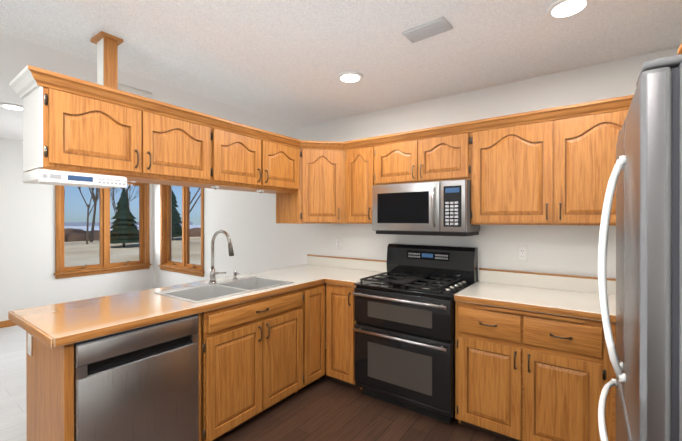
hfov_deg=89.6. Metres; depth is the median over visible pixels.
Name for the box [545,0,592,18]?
recessed light
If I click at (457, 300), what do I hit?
base cabinet
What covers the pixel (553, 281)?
backsplash
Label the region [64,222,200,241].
hills
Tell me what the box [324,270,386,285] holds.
countertop
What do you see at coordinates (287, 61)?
ceiling
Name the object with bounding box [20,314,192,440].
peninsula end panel
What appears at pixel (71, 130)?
upper cabinet
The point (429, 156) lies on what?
upper cabinet
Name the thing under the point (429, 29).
ceiling vent
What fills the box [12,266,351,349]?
countertop
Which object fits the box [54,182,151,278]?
dining room window
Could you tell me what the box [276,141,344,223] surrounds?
upper cabinet
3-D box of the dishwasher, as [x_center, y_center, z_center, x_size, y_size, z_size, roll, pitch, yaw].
[-1.255,0.979,1.956,0.610,0.866,0.592,0,0,36]
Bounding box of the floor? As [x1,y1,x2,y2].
[0,325,509,440]
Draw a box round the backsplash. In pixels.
[308,254,615,293]
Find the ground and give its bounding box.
[64,237,200,266]
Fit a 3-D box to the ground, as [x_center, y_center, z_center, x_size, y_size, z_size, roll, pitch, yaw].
[18.169,2.373,-110.626,236.000,0.300,236.000,0,0,36]
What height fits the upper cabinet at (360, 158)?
0.720 m
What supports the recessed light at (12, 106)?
in the ceiling
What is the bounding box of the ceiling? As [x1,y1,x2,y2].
[0,0,681,140]
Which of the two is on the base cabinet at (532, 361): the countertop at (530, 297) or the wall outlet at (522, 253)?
the countertop at (530, 297)
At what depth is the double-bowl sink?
2.59 m
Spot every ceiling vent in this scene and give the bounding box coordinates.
[118,84,151,96]
[402,17,452,42]
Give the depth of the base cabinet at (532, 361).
2.05 m
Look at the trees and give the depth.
24.61 m
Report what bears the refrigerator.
on the floor
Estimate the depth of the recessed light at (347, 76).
2.56 m
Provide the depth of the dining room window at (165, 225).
5.59 m
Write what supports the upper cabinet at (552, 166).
attached to the wall at (261, 239)
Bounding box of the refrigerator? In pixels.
[598,54,681,440]
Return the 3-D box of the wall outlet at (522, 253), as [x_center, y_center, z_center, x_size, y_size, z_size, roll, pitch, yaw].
[1.395,0.255,2.642,0.072,0.116,0.009,0,0,36]
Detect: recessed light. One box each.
[0,103,22,110]
[337,71,362,82]
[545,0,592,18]
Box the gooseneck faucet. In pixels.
[209,230,238,283]
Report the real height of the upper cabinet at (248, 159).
0.432 m
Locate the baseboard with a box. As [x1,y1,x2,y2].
[0,320,16,327]
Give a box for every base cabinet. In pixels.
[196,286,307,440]
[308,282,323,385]
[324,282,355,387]
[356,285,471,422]
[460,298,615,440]
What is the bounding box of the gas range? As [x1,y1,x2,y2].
[352,243,477,423]
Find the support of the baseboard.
attached to the wall at (27, 246)
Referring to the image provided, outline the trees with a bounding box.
[64,186,200,246]
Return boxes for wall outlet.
[336,239,341,249]
[517,246,527,260]
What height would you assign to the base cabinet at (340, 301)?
0.870 m
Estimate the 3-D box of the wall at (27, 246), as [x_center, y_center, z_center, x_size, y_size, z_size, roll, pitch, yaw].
[-5.021,0.162,3.828,0.150,2.490,5.600,0,0,36]
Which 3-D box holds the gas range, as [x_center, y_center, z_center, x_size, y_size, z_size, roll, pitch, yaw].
[0.597,0.815,2.767,0.786,1.190,0.719,0,0,36]
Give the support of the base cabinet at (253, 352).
on the floor
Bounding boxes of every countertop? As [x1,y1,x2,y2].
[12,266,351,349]
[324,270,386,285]
[454,282,615,317]
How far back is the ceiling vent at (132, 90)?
2.85 m
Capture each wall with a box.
[0,137,152,321]
[153,47,678,347]
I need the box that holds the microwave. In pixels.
[372,179,479,235]
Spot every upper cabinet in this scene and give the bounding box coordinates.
[17,71,216,186]
[209,119,300,194]
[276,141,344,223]
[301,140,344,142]
[345,139,376,223]
[377,127,472,184]
[471,99,631,225]
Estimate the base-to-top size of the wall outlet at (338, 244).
0.116 m
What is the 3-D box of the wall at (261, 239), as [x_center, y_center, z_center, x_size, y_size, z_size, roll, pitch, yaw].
[-0.358,0.162,4.006,7.500,2.490,0.150,0,0,36]
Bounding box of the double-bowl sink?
[154,276,293,329]
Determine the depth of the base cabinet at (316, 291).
2.89 m
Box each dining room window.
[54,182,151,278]
[158,184,204,276]
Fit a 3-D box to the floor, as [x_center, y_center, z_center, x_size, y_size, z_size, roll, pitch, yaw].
[-2.042,1.437,1.679,7.500,0.050,5.600,0,0,36]
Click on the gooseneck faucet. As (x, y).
(213, 273)
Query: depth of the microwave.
2.68 m
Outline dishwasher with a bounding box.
[74,314,198,440]

